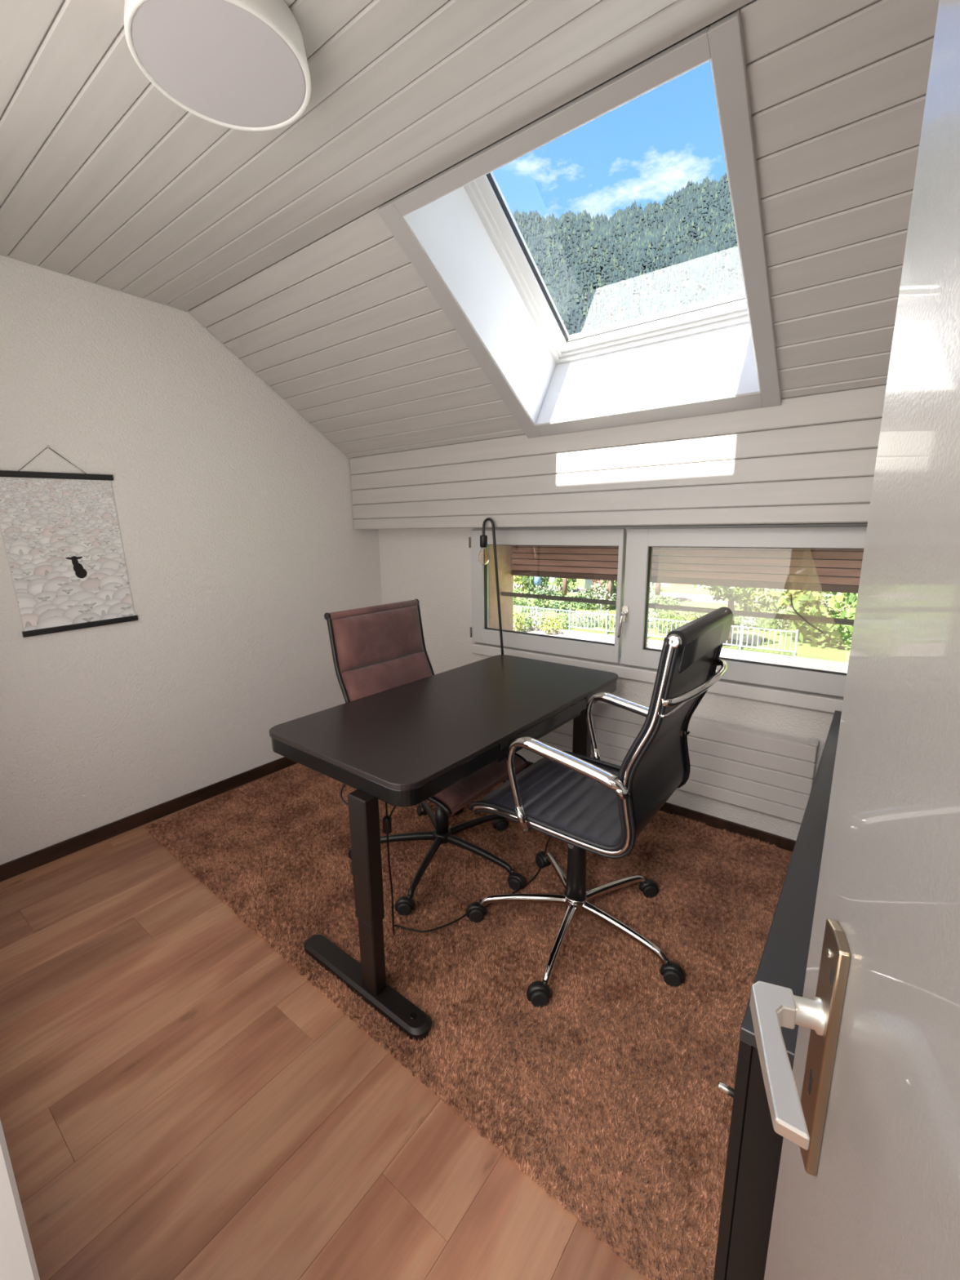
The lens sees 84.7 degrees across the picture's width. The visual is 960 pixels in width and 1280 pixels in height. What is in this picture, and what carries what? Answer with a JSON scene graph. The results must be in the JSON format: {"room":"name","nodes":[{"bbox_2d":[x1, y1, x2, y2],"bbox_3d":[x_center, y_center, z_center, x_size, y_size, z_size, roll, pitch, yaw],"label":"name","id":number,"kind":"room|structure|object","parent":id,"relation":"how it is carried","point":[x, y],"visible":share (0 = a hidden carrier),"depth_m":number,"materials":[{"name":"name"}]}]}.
{"room":"home office","nodes":[
{"label":"home office","id":0,"kind":"room"},
{"bbox_2d":[0,254,382,865],"bbox_3d":[-1.450,-0.414,2.739,0.150,2.921,2.925,8,15,36],"label":"wall","id":1,"kind":"structure","parent":0,"point":[234,511],"depth_m":2.52,"materials":[{"name":"paint"}]},
{"bbox_2d":[0,445,137,637],"bbox_3d":[-1.736,-0.417,2.216,0.019,0.772,0.457,8,16,36],"label":"poster","id":2,"kind":"object","parent":1,"relation":"attached to","point":[61,536],"visible":1,"depth_m":2.21,"materials":[{"name":"white paper"}]},
{"bbox_2d":[0,756,297,881],"bbox_3d":[-1.418,0.807,2.885,0.010,0.070,2.470,8,15,36],"label":"baseboard","id":3,"kind":"structure","parent":1,"relation":"attached to","point":[15,867],"depth_m":2.54,"materials":[{"name":"brown wood"}]},
{"bbox_2d":[0,763,645,1279],"bbox_3d":[-0.515,1.237,1.440,3.565,0.200,4.400,8,15,36],"label":"floor","id":4,"kind":"structure","parent":0,"point":[179,1100],"depth_m":1.28,"materials":[{"name":"brown wood"}]},
{"bbox_2d":[144,763,792,1279],"bbox_3d":[-0.077,0.932,2.338,2.742,0.020,1.721,8,15,36],"label":"rug","id":5,"kind":"object","parent":4,"relation":"on","point":[606,1094],"visible":0.58,"depth_m":1.68,"materials":[{"name":"brown carpet"}]},
{"bbox_2d":[324,599,528,916],"bbox_3d":[-0.155,0.422,2.171,0.775,1.080,0.735,8,15,36],"label":"office chair","id":6,"kind":"object","parent":5,"relation":"on","point":[375,649],"visible":0.48,"depth_m":2.20,"materials":[{"name":"red fabric"}]},
{"bbox_2d":[347,848,351,857],"bbox_3d":[-0.533,0.909,2.279,0.077,0.059,0.032,-1,12,0],"label":"hood","id":7,"kind":"object","parent":6,"relation":"attached to","point":[349,853],"depth_m":2.27,"materials":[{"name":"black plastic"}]},
{"bbox_2d":[332,605,424,672],"bbox_3d":[-0.419,-0.014,2.290,0.062,0.214,0.482,8,15,36],"label":"cushion","id":8,"kind":"object","parent":6,"relation":"on","point":[371,640],"depth_m":2.24,"materials":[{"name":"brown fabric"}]},
{"bbox_2d":[342,650,432,701],"bbox_3d":[-0.378,0.171,2.298,0.090,0.158,0.482,8,15,36],"label":"cushion","id":9,"kind":"object","parent":6,"relation":"on","point":[363,680],"depth_m":2.24,"materials":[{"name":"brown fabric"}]},
{"bbox_2d":[395,893,415,911],"bbox_3d":[-0.279,0.973,1.958,0.077,0.059,0.032,-1,12,0],"label":"hood","id":10,"kind":"object","parent":6,"relation":"attached to","point":[403,904],"depth_m":1.94,"materials":[{"name":"black plastic"}]},
{"bbox_2d":[417,802,426,813],"bbox_3d":[-0.288,0.833,2.631,0.032,0.059,0.077,-5,12,-19],"label":"hood","id":11,"kind":"object","parent":6,"relation":"attached to","point":[420,808],"depth_m":2.60,"materials":[{"name":"black plastic"}]},
{"bbox_2d":[432,754,524,809],"bbox_3d":[-0.035,0.526,2.108,0.214,0.059,0.482,8,15,36],"label":"seat cushion","id":12,"kind":"object","parent":6,"relation":"on","point":[460,794],"depth_m":1.99,"materials":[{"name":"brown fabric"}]},
{"bbox_2d":[493,817,508,828],"bbox_3d":[0.099,0.857,2.496,0.077,0.059,0.032,-3,12,-12],"label":"hood","id":13,"kind":"object","parent":6,"relation":"attached to","point":[499,823],"depth_m":2.48,"materials":[{"name":"black plastic"}]},
{"bbox_2d":[507,868,525,888],"bbox_3d":[0.145,0.942,2.086,0.077,0.059,0.032,5,13,27],"label":"hood","id":14,"kind":"object","parent":6,"relation":"attached to","point":[516,880],"depth_m":2.07,"materials":[{"name":"black plastic"}]},
{"bbox_2d":[269,654,617,1040],"bbox_3d":[-0.029,0.598,2.152,0.747,0.739,1.418,9,15,37],"label":"desk","id":15,"kind":"object","parent":5,"relation":"on","point":[403,745],"visible":0.87,"depth_m":1.72,"materials":[{"name":"black wood"}]},
{"bbox_2d":[339,783,348,805],"bbox_3d":[-0.386,0.460,1.559,0.091,0.069,0.012,9,15,39],"label":"power cable","id":16,"kind":"object","parent":15,"relation":"hanging from","point":[344,785],"visible":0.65,"depth_m":1.58,"materials":[{"name":"black plastic"}]},
{"bbox_2d":[388,805,395,819],"bbox_3d":[-0.249,0.483,1.535,0.055,0.105,0.007,8,15,36],"label":"power cable","id":17,"kind":"object","parent":15,"relation":"hanging from","point":[394,807],"visible":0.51,"depth_m":1.54,"materials":[{"name":"black plastic"}]},
{"bbox_2d":[382,815,391,835],"bbox_3d":[-0.277,0.551,1.569,0.024,0.055,0.024,8,15,36],"label":"joint","id":18,"kind":"object","parent":17,"relation":"hanging from","point":[387,826],"visible":1,"depth_m":1.56,"materials":[{"name":"black plastic"}]},
{"bbox_2d":[385,802,551,935],"bbox_3d":[0.132,0.623,2.193,0.290,0.655,1.454,8,14,34],"label":"power cable","id":19,"kind":"object","parent":15,"relation":"hanging from","point":[386,804],"visible":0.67,"depth_m":1.71,"materials":[{"name":"black plastic"}]},
{"bbox_2d":[453,807,463,815],"bbox_3d":[-0.130,0.848,2.650,0.080,0.032,0.060,8,15,36],"label":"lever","id":20,"kind":"object","parent":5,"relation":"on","point":[462,809],"visible":0.24,"depth_m":2.62,"materials":[{"name":"black plastic"}]},
{"bbox_2d":[478,517,525,782],"bbox_3d":[0.152,0.070,2.892,0.239,1.446,0.240,8,15,36],"label":"floor lamp","id":21,"kind":"object","parent":5,"relation":"on","point":[483,557],"visible":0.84,"depth_m":2.75,"materials":[{"name":"black metal"}]},
{"bbox_2d":[480,534,487,547],"bbox_3d":[0.019,-0.516,2.752,0.040,0.064,0.040,8,15,36],"label":"socket","id":22,"kind":"object","parent":21,"relation":"attached to","point":[483,538],"depth_m":2.74,"materials":[{"name":"black plastic"}]},
{"bbox_2d":[466,606,733,1007],"bbox_3d":[0.365,0.467,1.741,0.735,1.156,0.733,10,16,41],"label":"office chair","id":23,"kind":"object","parent":5,"relation":"on","point":[596,806],"visible":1,"depth_m":1.61,"materials":[{"name":"black leather"}]},
{"bbox_2d":[466,899,486,917],"bbox_3d":[-0.014,0.978,1.922,0.077,0.059,0.032,-1,12,0],"label":"hood","id":24,"kind":"object","parent":23,"relation":"attached to","point":[475,909],"depth_m":1.91,"materials":[{"name":"black plastic"}]},
{"bbox_2d":[526,978,551,1001],"bbox_3d":[0.177,1.047,1.581,0.077,0.059,0.032,-1,12,0],"label":"hood","id":25,"kind":"object","parent":23,"relation":"attached to","point":[538,991],"depth_m":1.57,"materials":[{"name":"black plastic"}]},
{"bbox_2d":[535,851,550,865],"bbox_3d":[0.267,0.913,2.220,0.032,0.059,0.077,-8,14,-32],"label":"hood","id":26,"kind":"object","parent":23,"relation":"attached to","point":[541,859],"depth_m":2.20,"materials":[{"name":"black plastic"}]},
{"bbox_2d":[638,876,658,893],"bbox_3d":[0.654,0.947,2.038,0.077,0.059,0.032,-1,12,0],"label":"hood","id":27,"kind":"object","parent":23,"relation":"attached to","point":[646,886],"depth_m":2.02,"materials":[{"name":"black plastic"}]},
{"bbox_2d":[659,957,685,983],"bbox_3d":[0.603,1.029,1.646,0.077,0.059,0.032,4,13,20],"label":"hood","id":28,"kind":"object","parent":23,"relation":"attached to","point":[673,973],"depth_m":1.63,"materials":[{"name":"black plastic"}]},
{"bbox_2d":[713,710,841,1279],"bbox_3d":[1.042,0.780,1.353,0.460,0.700,1.667,8,15,36],"label":"base cabinet","id":29,"kind":"object","parent":4,"relation":"on","point":[754,1148],"visible":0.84,"depth_m":0.82,"materials":[{"name":"grey wood"}]},
{"bbox_2d":[0,0,938,457],"bbox_3d":[-0.086,-1.088,1.688,3.415,1.231,3.170,8,15,36],"label":"ceiling","id":30,"kind":"structure","parent":0,"point":[277,242],"depth_m":1.40,"materials":[{"name":"grey wood"}]},
{"bbox_2d":[124,0,311,131],"bbox_3d":[-0.536,-1.229,1.096,0.348,0.074,0.348,8,15,36],"label":"ceiling lamp","id":31,"kind":"object","parent":30,"relation":"attached to","point":[236,64],"visible":1,"depth_m":1.07,"materials":[{"name":"white"}]},
{"bbox_2d":[377,9,782,438],"bbox_3d":[0.430,-1.301,1.828,1.069,0.936,1.107,8,15,36],"label":"window","id":32,"kind":"structure","parent":30,"relation":"attached to","point":[457,228],"depth_m":1.99,"materials":[{"name":"grey paint"}]},
{"bbox_2d":[378,523,844,840],"bbox_3d":[0.653,0.052,2.900,3.115,1.900,0.315,8,15,36],"label":"wall","id":33,"kind":"structure","parent":0,"point":[431,566],"depth_m":3.21,"materials":[{"name":"paint"}]},
{"bbox_2d":[488,545,513,631],"bbox_3d":[0.121,-0.331,3.267,0.032,0.710,0.260,8,15,36],"label":"trim","id":34,"kind":"structure","parent":33,"relation":"attached to","point":[504,553],"depth_m":3.25,"materials":[{"name":"beige wood"}]},
{"bbox_2d":[468,528,626,663],"bbox_3d":[0.328,-0.264,2.857,0.934,0.658,0.070,8,15,36],"label":"window","id":35,"kind":"structure","parent":33,"relation":"in","point":[480,631],"depth_m":2.81,"materials":[{"name":"white plastic"}]},
{"bbox_2d":[471,642,843,713],"bbox_3d":[0.871,0.181,2.527,2.295,0.060,0.045,8,15,36],"label":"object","id":36,"kind":"structure","parent":33,"relation":"attached to","point":[828,704],"depth_m":2.35,"materials":[{"name":"white paint"}]},
{"bbox_2d":[524,760,795,851],"bbox_3d":[0.561,0.787,2.920,3.115,0.055,0.012,8,15,36],"label":"baseboard","id":37,"kind":"structure","parent":33,"relation":"attached to","point":[780,842],"depth_m":2.46,"materials":[{"name":"brown wood"}]},
{"bbox_2d":[472,523,867,697],"bbox_3d":[0.761,-0.211,2.577,1.960,0.675,0.078,8,15,36],"label":"trim","id":38,"kind":"structure","parent":33,"relation":"attached to","point":[844,524],"depth_m":2.33,"materials":[{"name":"white plastic"}]},
{"bbox_2d":[501,591,853,625],"bbox_3d":[0.879,-0.176,2.716,1.930,0.033,0.026,8,15,36],"label":"guard rail","id":39,"kind":"object","parent":33,"relation":"attached to","point":[693,609],"visible":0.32,"depth_m":2.57,"materials":[{"name":"brown"}]},
{"bbox_2d":[537,700,819,823],"bbox_3d":[0.735,0.585,2.693,1.640,0.540,0.083,8,15,36],"label":"radiator","id":40,"kind":"object","parent":33,"relation":"attached to","point":[766,772],"visible":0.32,"depth_m":2.34,"materials":[{"name":"white metal"}]},
{"bbox_2d":[511,545,863,593],"bbox_3d":[0.953,-0.443,2.742,1.885,0.292,0.026,8,15,36],"label":"window blinds","id":41,"kind":"object","parent":33,"relation":"attached to","point":[838,571],"visible":0.48,"depth_m":2.58,"materials":[{"name":"brown wood"}]},
{"bbox_2d":[617,526,866,697],"bbox_3d":[1.099,-0.145,2.252,1.018,0.658,0.118,8,15,36],"label":"window","id":42,"kind":"structure","parent":33,"relation":"in","point":[640,542],"depth_m":2.27,"materials":[{"name":"white plastic"}]},
{"bbox_2d":[790,594,822,632],"bbox_3d":[1.189,-0.147,2.359,0.805,0.570,0.034,8,15,36],"label":"cable","id":43,"kind":"object","parent":33,"relation":"attached to","point":[794,610],"visible":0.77,"depth_m":2.22,"materials":[{"name":"brown"}]},
{"bbox_2d":[349,384,886,529],"bbox_3d":[0.489,-0.792,2.516,3.115,0.488,0.237,8,15,36],"label":"wall","id":44,"kind":"structure","parent":0,"point":[811,458],"depth_m":2.20,"materials":[{"name":"white wood"}]},
{"bbox_3d":[-0.982,0.104,0.720,3.115,2.721,0.135,8,15,36],"label":"wall","id":45,"kind":"structure","parent":0,"visible":0},
{"bbox_2d":[0,1119,39,1279],"bbox_3d":[-0.415,0.314,0.325,0.085,2.060,0.157,8,15,36],"label":"trim","id":46,"kind":"structure","parent":45,"relation":"attached to","point":[17,1260],"depth_m":0.38,"materials":[{"name":"white paint"}]},
{"bbox_2d":[749,0,959,1279],"bbox_3d":[0.211,0.362,0.231,0.105,1.977,0.700,4,13,20],"label":"door","id":47,"kind":"structure","parent":45,"relation":"in","point":[866,1114],"depth_m":0.37,"materials":[{"name":"grey"}]},
{"label":"outside","id":48,"kind":"structure","parent":0,"visible":0},
{"bbox_2d":[543,203,738,330],"bbox_3d":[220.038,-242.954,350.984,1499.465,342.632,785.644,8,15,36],"label":"mountain","id":49,"kind":"structure","parent":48,"point":[644,268],"depth_m":363.52},
{"bbox_2d":[511,173,744,335],"bbox_3d":[81.792,-288.787,403.241,594.852,285.794,461.765,8,15,36],"label":"forest","id":50,"kind":"object","parent":49,"relation":"on","point":[633,236],"visible":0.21,"depth_m":406.28,"materials":[{"name":"green plant"}]},
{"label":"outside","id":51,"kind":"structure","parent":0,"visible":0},
{"bbox_2d":[513,577,857,662],"bbox_3d":[28.442,-7.187,61.925,110.000,1.000,126.800,8,15,36],"label":"ground","id":52,"kind":"structure","parent":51,"point":[842,654],"depth_m":28.09,"materials":[{"name":"green plant"}]},
{"bbox_2d":[513,587,524,604],"bbox_3d":[2.453,-3.122,38.428,2.197,1.300,2.173,9,15,39],"label":"shrub","id":53,"kind":"object","parent":52,"relation":"on","point":[517,588],"visible":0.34,"depth_m":38.35,"materials":[{"name":"green plant"}]},
{"bbox_2d":[513,611,524,631],"bbox_3d":[1.737,-0.899,27.618,1.219,1.397,1.287,10,16,41],"label":"shrub","id":54,"kind":"object","parent":52,"relation":"on","point":[517,615],"visible":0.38,"depth_m":27.47,"materials":[{"name":"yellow plant"}]},
{"bbox_2d":[514,610,533,631],"bbox_3d":[2.314,-0.980,28.428,1.087,1.179,1.124,-4,12,-16],"label":"shrub","id":55,"kind":"object","parent":52,"relation":"on","point":[528,626],"visible":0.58,"depth_m":28.27,"materials":[{"name":"green plant"}]},
{"bbox_2d":[513,575,534,593],"bbox_3d":[3.690,-5.903,45.864,3.318,3.954,3.210,-11,16,-42],"label":"shrub","id":56,"kind":"object","parent":52,"relation":"on","point":[516,578],"visible":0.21,"depth_m":45.28,"materials":[{"name":"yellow plant"}]},
{"bbox_2d":[516,587,543,613],"bbox_3d":[3.430,-2.596,34.939,1.912,1.729,1.822,5,13,25],"label":"shrub","id":57,"kind":"object","parent":52,"relation":"on","point":[525,599],"visible":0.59,"depth_m":34.79,"materials":[{"name":"green plant"}]},
{"bbox_2d":[519,575,549,594],"bbox_3d":[4.776,-5.593,45.112,3.132,3.626,3.307,0,12,1],"label":"shrub","id":58,"kind":"object","parent":52,"relation":"on","point":[544,580],"visible":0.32,"depth_m":44.60,"materials":[{"name":"green plant"}]},
{"bbox_2d":[526,606,546,631],"bbox_3d":[3.033,-1.136,28.614,1.186,1.431,1.244,-7,13,-29],"label":"shrub","id":59,"kind":"object","parent":52,"relation":"on","point":[533,610],"visible":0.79,"depth_m":28.45,"materials":[{"name":"green plant"}]},
{"bbox_2d":[533,576,541,591],"bbox_3d":[4.741,-5.118,43.378,0.600,3.000,0.600,8,15,36],"label":"parasol","id":60,"kind":"object","parent":52,"relation":"on","point":[537,580],"visible":0.51,"depth_m":43.22,"materials":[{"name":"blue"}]},
{"bbox_2d":[533,582,559,608],"bbox_3d":[4.456,-2.972,36.177,2.034,1.964,2.134,10,16,41],"label":"shrub","id":61,"kind":"object","parent":52,"relation":"on","point":[542,589],"visible":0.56,"depth_m":35.95,"materials":[{"name":"green plant"}]},
{"bbox_2d":[537,616,562,634],"bbox_3d":[3.734,-0.777,27.693,1.365,1.044,1.350,-2,12,-8],"label":"shrub","id":62,"kind":"object","parent":52,"relation":"on","point":[547,620],"visible":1,"depth_m":27.51,"materials":[{"name":"yellow plant"}]},
{"bbox_2d":[549,577,556,591],"bbox_3d":[6.059,-5.202,43.716,0.600,3.000,0.600,8,15,36],"label":"parasol","id":63,"kind":"object","parent":52,"relation":"on","point":[553,580],"visible":0.5,"depth_m":43.56,"materials":[{"name":"grey"}]},
{"bbox_2d":[554,612,571,629],"bbox_3d":[4.556,-1.030,29.030,0.910,0.971,0.960,7,14,32],"label":"shrub","id":64,"kind":"object","parent":52,"relation":"on","point":[560,615],"visible":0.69,"depth_m":28.90,"materials":[{"name":"green plant"}]},
{"bbox_2d":[548,592,579,613],"bbox_3d":[5.623,-2.433,34.804,2.013,1.382,2.112,-6,13,-24],"label":"shrub","id":65,"kind":"object","parent":52,"relation":"on","point":[556,605],"visible":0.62,"depth_m":34.52,"materials":[{"name":"green plant"}]},
{"bbox_2d":[561,577,567,602],"bbox_3d":[6.328,-6.155,38.586,4.347,6.968,4.090,8,15,36],"label":"tree","id":66,"kind":"object","parent":52,"relation":"on","point":[564,589],"visible":0.02,"depth_m":38.80,"materials":[{"name":"brown plant"}]},
{"bbox_2d":[555,577,579,592],"bbox_3d":[7.593,-6.049,45.983,2.560,4.167,2.703,-5,13,-22],"label":"shrub","id":67,"kind":"object","parent":52,"relation":"on","point":[559,580],"visible":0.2,"depth_m":45.94,"materials":[{"name":"green plant"}]},
{"bbox_2d":[568,612,583,626],"bbox_3d":[5.431,-1.174,29.809,0.991,0.904,0.958,-10,15,-39],"label":"shrub","id":68,"kind":"object","parent":52,"relation":"on","point":[575,613],"visible":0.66,"depth_m":29.66,"materials":[{"name":"green plant"}]},
{"bbox_2d":[573,589,598,609],"bbox_3d":[7.191,-2.792,36.202,1.940,1.491,1.961,10,16,42],"label":"shrub","id":69,"kind":"object","parent":52,"relation":"on","point":[588,606],"visible":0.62,"depth_m":35.86,"materials":[{"name":"green plant"}]},
{"bbox_2d":[577,613,594,627],"bbox_3d":[5.923,-1.147,29.471,0.990,0.989,0.957,-9,15,-35],"label":"shrub","id":70,"kind":"object","parent":52,"relation":"on","point":[589,617],"visible":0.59,"depth_m":29.33,"materials":[{"name":"green plant"}]},
{"bbox_2d":[584,579,592,591],"bbox_3d":[8.219,-4.416,39.847,0.600,3.000,0.600,8,15,36],"label":"parasol","id":71,"kind":"object","parent":52,"relation":"on","point":[588,583],"visible":0.45,"depth_m":39.66,"materials":[{"name":"grey fabric"}]},
{"bbox_2d":[584,579,605,597],"bbox_3d":[9.289,-4.184,42.313,1.714,1.694,1.772,-6,13,-23],"label":"shrub","id":72,"kind":"object","parent":52,"relation":"on","point":[594,580],"visible":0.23,"depth_m":42.00,"materials":[{"name":"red plant"}]},
{"bbox_2d":[585,582,616,609],"bbox_3d":[8.375,-2.978,35.935,2.162,2.002,2.282,-10,15,-37],"label":"shrub","id":73,"kind":"object","parent":52,"relation":"on","point":[602,606],"visible":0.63,"depth_m":35.62,"materials":[{"name":"green plant"}]},
{"bbox_2d":[590,608,612,626],"bbox_3d":[6.810,-1.263,29.784,1.450,1.084,1.434,4,13,20],"label":"shrub","id":74,"kind":"object","parent":52,"relation":"on","point":[601,610],"visible":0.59,"depth_m":29.54,"materials":[{"name":"green plant"}]},
{"bbox_2d":[592,579,613,594],"bbox_3d":[10.143,-5.837,43.689,2.458,4.697,2.329,-4,12,-16],"label":"shrub","id":75,"kind":"object","parent":52,"relation":"on","point":[605,581],"visible":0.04,"depth_m":43.98,"materials":[{"name":"green plant"}]},
{"bbox_2d":[604,580,612,610],"bbox_3d":[8.765,-5.190,35.203,4.092,6.412,3.850,8,15,36],"label":"tree","id":76,"kind":"object","parent":52,"relation":"on","point":[609,582],"visible":0.02,"depth_m":35.34,"materials":[{"name":"brown plant"}]},
{"bbox_2d":[601,609,615,633],"bbox_3d":[6.984,-0.981,27.911,1.039,1.323,0.984,-4,12,-16],"label":"shrub","id":77,"kind":"object","parent":52,"relation":"on","point":[611,611],"visible":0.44,"depth_m":27.89,"materials":[{"name":"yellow plant"}]},
{"bbox_2d":[612,582,617,599],"bbox_3d":[10.242,-3.343,38.060,2.024,1.780,2.046,2,12,12],"label":"shrub","id":78,"kind":"object","parent":52,"relation":"on","point":[615,584],"visible":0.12,"depth_m":37.82,"materials":[{"name":"green plant"}]},
{"bbox_2d":[648,586,657,613],"bbox_3d":[10.726,-2.644,34.508,1.707,1.856,1.764,7,14,31],"label":"shrub","id":79,"kind":"object","parent":52,"relation":"on","point":[651,595],"visible":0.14,"depth_m":34.16,"materials":[{"name":"green plant"}]},
{"bbox_2d":[648,609,661,627],"bbox_3d":[9.493,-1.148,29.210,1.179,1.040,1.245,9,15,39],"label":"shrub","id":80,"kind":"object","parent":52,"relation":"on","point":[651,612],"visible":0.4,"depth_m":29.07,"materials":[{"name":"green plant"}]},
{"bbox_2d":[513,604,798,656],"bbox_3d":[4.902,-1.116,28.725,21.480,1.150,0.080,8,15,36],"label":"fence","id":81,"kind":"object","parent":52,"relation":"on","point":[570,611],"visible":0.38,"depth_m":25.67,"materials":[{"name":"grey"}]},
{"bbox_2d":[654,582,661,603],"bbox_3d":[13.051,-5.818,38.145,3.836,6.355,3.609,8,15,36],"label":"parasol","id":82,"kind":"object","parent":52,"relation":"on","point":[657,592],"visible":0.02,"depth_m":38.35,"materials":[{"name":"beige fabric"}]},
{"bbox_2d":[649,594,681,614],"bbox_3d":[11.889,-2.262,33.729,2.333,1.356,2.359,-5,12,-18],"label":"shrub","id":83,"kind":"object","parent":52,"relation":"on","point":[665,598],"visible":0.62,"depth_m":33.35,"materials":[{"name":"green plant"}]},
{"bbox_2d":[654,609,678,632],"bbox_3d":[9.801,-0.978,27.774,1.190,1.317,1.256,0,12,2],"label":"shrub","id":84,"kind":"object","parent":52,"relation":"on","point":[670,613],"visible":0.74,"depth_m":27.57,"materials":[{"name":"green plant"}]},
{"bbox_2d":[667,613,689,631],"bbox_3d":[10.427,-0.899,27.794,1.184,1.121,1.250,2,12,12],"label":"shrub","id":85,"kind":"object","parent":52,"relation":"on","point":[677,615],"visible":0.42,"depth_m":27.65,"materials":[{"name":"green plant"}]},
{"bbox_2d":[513,623,848,673],"bbox_3d":[5.090,0.832,22.123,46.000,0.030,10.300,8,15,36],"label":"terrace","id":86,"kind":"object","parent":52,"relation":"on","point":[809,663],"depth_m":22.49,"materials":[{"name":"white concrete"}]},
{"bbox_2d":[513,583,849,611],"bbox_3d":[13.353,-3.830,44.057,32.000,0.030,4.000,8,15,36],"label":"garden path","id":87,"kind":"structure","parent":52,"relation":"on","point":[694,597],"depth_m":41.90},
{"bbox_2d":[680,605,702,623],"bbox_3d":[11.502,-1.178,28.476,1.324,1.386,1.281,-9,15,-36],"label":"shrub","id":88,"kind":"object","parent":52,"relation":"on","point":[687,612],"visible":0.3,"depth_m":28.32,"materials":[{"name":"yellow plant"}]},
{"bbox_2d":[691,612,706,619],"bbox_3d":[11.914,-1.082,28.339,1.038,1.239,1.089,-9,15,-37],"label":"shrub","id":89,"kind":"object","parent":52,"relation":"on","point":[704,614],"visible":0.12,"depth_m":28.32,"materials":[{"name":"green plant"}]},
{"bbox_2d":[650,582,786,591],"bbox_3d":[23.687,-8.888,49.749,15.200,7.400,7.600,8,15,36],"label":"house","id":90,"kind":"structure","parent":52,"relation":"on","point":[663,584],"depth_m":50.07,"materials":[{"name":"white"}]},
{"bbox_2d":[693,584,771,646],"bbox_3d":[11.628,-2.089,24.269,3.836,4.758,3.609,8,15,36],"label":"tree","id":91,"kind":"object","parent":52,"relation":"on","point":[734,594],"visible":0.17,"depth_m":23.89,"materials":[{"name":"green plant"}]},
{"bbox_2d":[733,615,742,630],"bbox_3d":[13.474,-1.101,28.340,1.132,1.246,1.188,7,14,31],"label":"shrub","id":92,"kind":"object","parent":52,"relation":"on","point":[735,616],"visible":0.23,"depth_m":28.13,"materials":[{"name":"green plant"}]},
{"bbox_2d":[733,615,755,630],"bbox_3d":[14.236,-0.991,28.526,1.166,0.901,1.231,2,12,12],"label":"shrub","id":93,"kind":"object","parent":52,"relation":"on","point":[743,620],"visible":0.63,"depth_m":28.25,"materials":[{"name":"green plant"}]},
{"bbox_2d":[738,616,762,627],"bbox_3d":[14.928,-1.121,29.093,1.354,0.908,1.369,-2,12,-8],"label":"shrub","id":94,"kind":"object","parent":52,"relation":"on","point":[756,622],"visible":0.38,"depth_m":28.86,"materials":[{"name":"green plant"}]},
{"bbox_2d":[742,590,766,608],"bbox_3d":[18.515,-2.992,35.682,1.922,1.922,2.016,2,12,11],"label":"shrub","id":95,"kind":"object","parent":52,"relation":"on","point":[753,605],"visible":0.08,"depth_m":35.52,"materials":[{"name":"green plant"}]},
{"bbox_2d":[756,606,775,631],"bbox_3d":[15.223,-1.082,27.956,1.011,1.341,0.964,8,15,35],"label":"shrub","id":96,"kind":"object","parent":52,"relation":"on","point":[767,622],"visible":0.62,"depth_m":27.87,"materials":[{"name":"green plant"}]},
{"bbox_2d":[756,588,786,609],"bbox_3d":[18.984,-2.693,34.392,2.026,1.846,1.931,-1,12,-1],"label":"shrub","id":97,"kind":"object","parent":52,"relation":"on","point":[762,600],"visible":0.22,"depth_m":34.16,"materials":[{"name":"green plant"}]},
{"bbox_2d":[771,607,791,630],"bbox_3d":[16.116,-1.169,28.231,1.034,1.384,1.085,9,15,40],"label":"shrub","id":98,"kind":"object","parent":52,"relation":"on","point":[777,620],"visible":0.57,"depth_m":28.11,"materials":[{"name":"green plant"}]},
{"bbox_2d":[734,586,831,623],"bbox_3d":[17.109,-2.829,31.114,5.484,3.693,5.228,1,12,6],"label":"shrub","id":99,"kind":"object","parent":52,"relation":"on","point":[756,596],"visible":0.23,"depth_m":30.03,"materials":[{"name":"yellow plant"}]},
{"bbox_2d":[781,608,798,628],"bbox_3d":[16.965,-1.190,28.778,1.064,1.162,1.008,-10,15,-39],"label":"shrub","id":100,"kind":"object","parent":52,"relation":"on","point":[790,625],"visible":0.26,"depth_m":28.76,"materials":[{"name":"green plant"}]},
{"bbox_2d":[795,611,821,633],"bbox_3d":[16.736,-0.885,26.957,1.271,1.326,1.258,4,13,23],"label":"shrub","id":101,"kind":"object","parent":52,"relation":"on","point":[803,611],"visible":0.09,"depth_m":26.99,"materials":[{"name":"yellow plant"}]},
{"bbox_2d":[801,591,826,606],"bbox_3d":[22.073,-2.816,35.538,2.213,1.522,2.096,-6,13,-23],"label":"shrub","id":102,"kind":"object","parent":52,"relation":"on","point":[824,597],"visible":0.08,"depth_m":35.19,"materials":[{"name":"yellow plant"}]},
{"bbox_2d":[774,590,857,648],"bbox_3d":[16.744,-1.664,24.526,4.631,4.167,4.890,-4,12,-14],"label":"shrub","id":103,"kind":"object","parent":52,"relation":"on","point":[840,633],"visible":0.42,"depth_m":24.25,"materials":[{"name":"green plant"}]},
{"bbox_2d":[816,591,842,608],"bbox_3d":[23.273,-2.672,35.120,1.727,1.370,1.635,2,12,14],"label":"shrub","id":104,"kind":"object","parent":52,"relation":"on","point":[822,593],"visible":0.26,"depth_m":35.01,"materials":[{"name":"green plant"}]},
{"bbox_2d":[829,592,856,613],"bbox_3d":[22.841,-2.308,33.064,1.726,1.523,1.635,-11,16,-41],"label":"shrub","id":105,"kind":"object","parent":52,"relation":"on","point":[841,610],"visible":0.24,"depth_m":32.85,"materials":[{"name":"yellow plant"}]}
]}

